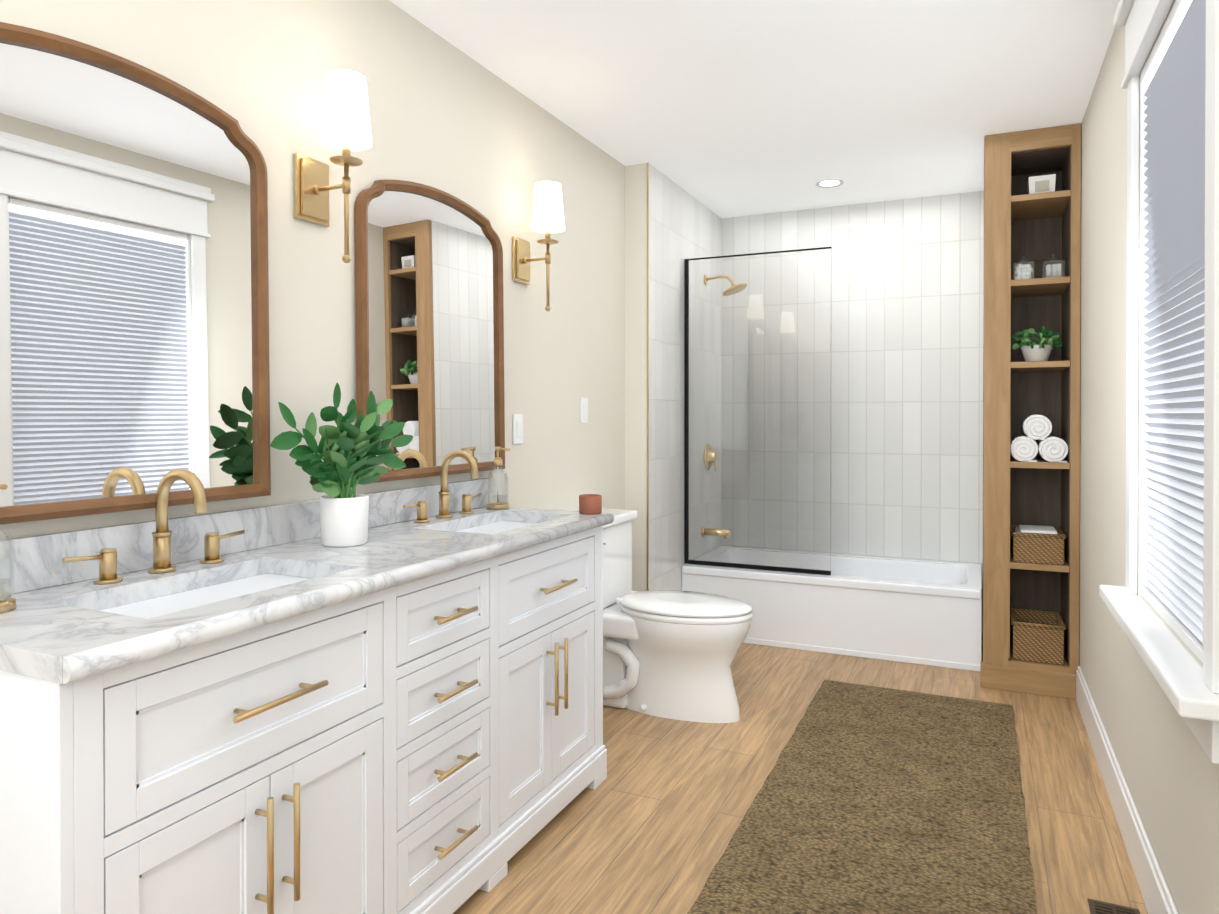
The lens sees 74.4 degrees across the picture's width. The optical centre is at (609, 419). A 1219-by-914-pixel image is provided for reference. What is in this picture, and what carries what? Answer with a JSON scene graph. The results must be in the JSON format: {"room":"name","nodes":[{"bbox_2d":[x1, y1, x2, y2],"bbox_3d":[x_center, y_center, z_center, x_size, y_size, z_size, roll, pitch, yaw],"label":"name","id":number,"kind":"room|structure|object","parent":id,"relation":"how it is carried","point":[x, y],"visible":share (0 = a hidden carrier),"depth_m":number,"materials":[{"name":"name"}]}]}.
{"room":"bathroom","nodes":[
{"label":"bathroom","id":0,"kind":"room"},
{"bbox_2d":[0,0,1218,913],"bbox_3d":[0.228,-0.028,1.925,2.310,2.490,6.530,0,0,25],"label":"wall","id":1,"kind":"structure","parent":0,"point":[606,336],"depth_m":3.17,"materials":[{"name":"beige paint"}]},
{"bbox_2d":[0,22,270,524],"bbox_3d":[-1.002,-0.278,1.647,0.032,0.930,0.720,0,0,26],"label":"mirror","id":2,"kind":"object","parent":1,"relation":"attached to","point":[134,324],"visible":1,"depth_m":1.65,"materials":[{"name":"brown wood"}]},
{"bbox_2d":[0,478,489,593],"bbox_3d":[-0.814,0.266,2.104,0.020,0.100,1.780,0,0,25],"label":"backsplash","id":3,"kind":"structure","parent":1,"relation":"attached to","point":[36,563],"depth_m":1.80,"materials":[{"name":"white stone"}]},
{"bbox_2d":[294,69,372,262],"bbox_3d":[-0.716,-0.653,2.114,0.192,0.486,0.132,0,0,25],"label":"sconce","id":4,"kind":"object","parent":1,"relation":"attached to","point":[345,126],"visible":1,"depth_m":2.10,"materials":[{"name":"white fabric"}]},
{"bbox_2d":[354,180,504,482],"bbox_3d":[-0.554,-0.284,2.619,0.032,0.930,0.720,0,0,26],"label":"mirror","id":5,"kind":"object","parent":1,"relation":"attached to","point":[429,307],"visible":0.94,"depth_m":2.58,"materials":[{"name":"brown wood"}]},
{"bbox_2d":[513,414,522,443],"bbox_3d":[-0.354,0.035,3.119,0.010,0.115,0.070,0,0,25],"label":"switch plate","id":6,"kind":"object","parent":1,"relation":"attached to","point":[517,428],"visible":1,"depth_m":3.11,"materials":[{"name":"white plastic"}]},
{"bbox_2d":[512,181,564,310],"bbox_3d":[-0.263,-0.659,3.095,0.192,0.486,0.132,0,0,25],"label":"sconce","id":7,"kind":"object","parent":1,"relation":"attached to","point":[547,215],"visible":0.98,"depth_m":3.07,"materials":[{"name":"white fabric"}]},
{"bbox_2d":[580,398,587,422],"bbox_3d":[-0.113,-0.043,3.640,0.010,0.115,0.070,0,0,25],"label":"switch plate","id":8,"kind":"object","parent":1,"relation":"attached to","point":[583,410],"visible":1,"depth_m":3.63,"materials":[{"name":"white plastic"}]},
{"bbox_2d":[1076,666,1178,913],"bbox_3d":[0.912,1.148,1.061,0.015,0.150,5.279,0,0,25],"label":"baseboard","id":9,"kind":"structure","parent":1,"relation":"attached to","point":[1155,891],"depth_m":2.21,"materials":[{"name":"white wood"}]},
{"bbox_2d":[1099,0,1218,763],"bbox_3d":[1.313,-0.289,1.825,0.218,1.795,1.040,0,0,25],"label":"window","id":10,"kind":"structure","parent":1,"relation":"in","point":[1188,683],"depth_m":1.75,"materials":[{"name":"white wood"}]},
{"bbox_2d":[1140,0,1205,662],"bbox_3d":[1.300,-0.231,1.831,0.038,1.416,0.772,0,0,25],"label":"window blind","id":11,"kind":"object","parent":10,"relation":"attached to","point":[1173,72],"visible":0.85,"depth_m":1.84,"materials":[{"name":"grey plastic"}]},
{"bbox_2d":[389,0,1118,217],"bbox_3d":[0.255,-1.312,1.905,2.530,0.080,6.690,0,0,25],"label":"ceiling","id":12,"kind":"structure","parent":0,"point":[728,108],"depth_m":3.02,"materials":[{"name":"white paint"}]},
{"bbox_2d":[816,179,843,187],"bbox_3d":[1.196,-1.282,4.362,0.148,0.008,0.148,0,0,25],"label":"recessed light","id":13,"kind":"object","parent":12,"relation":"in","point":[830,183],"visible":1,"depth_m":4.36,"materials":[{"name":"white"}]},
{"bbox_2d":[453,633,1147,913],"bbox_3d":[0.255,1.258,1.920,2.530,0.080,6.690,0,0,25],"label":"floor","id":14,"kind":"structure","parent":0,"point":[650,823],"depth_m":2.55,"materials":[{"name":"brown wood"}]},
{"bbox_2d":[0,518,613,913],"bbox_3d":[-0.591,0.786,2.004,0.512,0.862,1.780,0,0,25],"label":"bathroom vanity","id":15,"kind":"object","parent":14,"relation":"on","point":[280,708],"depth_m":1.57,"materials":[{"name":"white paint"}]},
{"bbox_2d":[0,506,611,673],"bbox_3d":[-0.598,0.336,2.005,0.496,0.038,1.780,0,0,25],"label":"countertop","id":16,"kind":"structure","parent":15,"relation":"on","point":[54,628],"depth_m":1.53,"materials":[{"name":"white stone"}]},
{"bbox_2d":[0,484,15,612],"bbox_3d":[-1.037,0.210,1.342,0.089,0.220,0.077,0,0,25],"label":"soap dispenser","id":17,"kind":"object","parent":16,"relation":"on","point":[7,602],"visible":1,"depth_m":1.35,"materials":[{"name":"clear glass"}]},
{"bbox_2d":[60,468,247,585],"bbox_3d":[-0.894,0.209,1.667,0.156,0.217,0.406,0,0,25],"label":"faucet","id":18,"kind":"object","parent":16,"relation":"on","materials":[{"name":"gold metal"}]},
{"bbox_2d":[88,566,319,613],"bbox_3d":[-0.770,0.418,1.578,0.304,0.146,0.514,0,0,25],"label":"sink","id":19,"kind":"object","parent":16,"relation":"in","point":[208,589],"depth_m":1.66,"materials":[{"name":"white ceramic"}]},
{"bbox_2d":[270,383,412,546],"bbox_3d":[-0.652,0.112,2.034,0.172,0.409,0.426,0,0,25],"label":"potted plant","id":20,"kind":"object","parent":16,"relation":"on","point":[346,449],"visible":1,"depth_m":2.00,"materials":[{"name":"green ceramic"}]},
{"bbox_2d":[400,450,483,521],"bbox_3d":[-0.484,0.204,2.557,0.156,0.217,0.406,0,0,25],"label":"faucet","id":21,"kind":"object","parent":16,"relation":"on","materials":[{"name":"gold metal"}]},
{"bbox_2d":[486,447,510,509],"bbox_3d":[-0.388,0.203,2.824,0.090,0.216,0.079,0,0,25],"label":"soap dispenser","id":22,"kind":"object","parent":16,"relation":"on","point":[497,501],"visible":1,"depth_m":2.81,"materials":[{"name":"clear glass"}]},
{"bbox_2d":[444,518,567,537],"bbox_3d":[-0.347,0.413,2.495,0.304,0.146,0.514,0,0,25],"label":"sink","id":23,"kind":"object","parent":16,"relation":"in","point":[521,526],"depth_m":2.57,"materials":[{"name":"white ceramic"}]},
{"bbox_2d":[579,494,601,513],"bbox_3d":[-0.064,0.282,2.686,0.076,0.060,0.076,0,0,25],"label":"candle","id":24,"kind":"object","parent":16,"relation":"on","point":[590,503],"visible":0.98,"depth_m":2.65,"materials":[{"name":"orange wax"}]},
{"bbox_2d":[602,508,752,722],"bbox_3d":[0.204,0.811,3.378,0.806,0.795,0.470,0,0,25],"label":"toilet","id":25,"kind":"object","parent":14,"relation":"on","point":[669,654],"visible":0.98,"depth_m":3.25,"materials":[{"name":"white ceramic"}]},
{"bbox_2d":[682,553,981,671],"bbox_3d":[1.248,1.007,4.496,1.514,0.390,0.767,0,0,25],"label":"bathtub","id":26,"kind":"object","parent":14,"relation":"on","point":[921,612],"visible":0.67,"depth_m":4.12,"materials":[{"name":"white ceramic"}]},
{"bbox_2d":[684,247,831,574],"bbox_3d":[0.788,-0.046,4.342,0.801,1.707,0.024,0,0,25],"label":"screen","id":27,"kind":"object","parent":26,"relation":"on","point":[757,475],"visible":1,"depth_m":4.33,"materials":[{"name":"clear glass"}]},
{"bbox_2d":[687,680,1036,913],"bbox_3d":[0.829,1.208,2.423,0.786,0.012,2.490,0,0,25],"label":"rug","id":28,"kind":"object","parent":14,"relation":"on","point":[868,799],"visible":1,"depth_m":2.42,"materials":[{"name":"carpet"}]},
{"bbox_2d":[980,123,1080,698],"bbox_3d":[2.059,-0.038,3.988,0.387,2.487,1.001,0,0,25],"label":"shelving unit","id":29,"kind":"object","parent":14,"relation":"on","point":[1021,223],"visible":0.73,"depth_m":3.61,"materials":[{"name":"brown wood"}]},
{"bbox_2d":[1012,257,1037,279],"bbox_3d":[1.880,-0.683,3.643,0.112,0.119,0.112,0,0,25],"label":"jar","id":30,"kind":"object","parent":29,"relation":"on","point":[1023,271],"visible":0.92,"depth_m":3.62,"materials":[{"name":"clear glass"}]},
{"bbox_2d":[1012,326,1062,361],"bbox_3d":[1.937,-0.339,3.637,0.209,0.161,0.225,0,0,25],"label":"potted plant","id":31,"kind":"object","parent":29,"relation":"on","point":[1034,350],"visible":1,"depth_m":3.60,"materials":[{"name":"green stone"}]},
{"bbox_2d":[1010,524,1065,564],"bbox_3d":[1.958,0.565,3.680,0.214,0.142,0.281,0,0,25],"label":"basket","id":32,"kind":"object","parent":29,"relation":"on","point":[1037,544],"visible":0.98,"depth_m":3.57,"materials":[{"name":"wicker"}]},
{"bbox_2d":[1010,608,1065,664],"bbox_3d":[1.958,0.989,3.683,0.214,0.174,0.281,0,0,25],"label":"basket","id":33,"kind":"object","parent":29,"relation":"on","point":[1037,635],"visible":1,"depth_m":3.57,"materials":[{"name":"wicker"}]},
{"bbox_2d":[1027,174,1055,193],"bbox_3d":[1.952,-1.045,3.629,0.107,0.092,0.107,0,0,25],"label":"picture frame","id":34,"kind":"object","parent":29,"relation":"on","point":[1041,184],"visible":0.75,"depth_m":3.58,"materials":[{"name":"white ceramic"}]},
{"bbox_2d":[1039,255,1067,277],"bbox_3d":[1.993,-0.683,3.607,0.112,0.119,0.112,0,0,25],"label":"jar","id":35,"kind":"object","parent":29,"relation":"on","point":[1053,270],"visible":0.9,"depth_m":3.58,"materials":[{"name":"clear glass"}]},
{"bbox_2d":[1087,898,1139,913],"bbox_3d":[1.188,1.215,1.853,0.110,0.005,0.350,0,0,25],"label":"floor vent","id":36,"kind":"object","parent":14,"relation":"in","point":[1098,907],"visible":1,"depth_m":1.99,"materials":[{"name":"black metal"}]}
]}

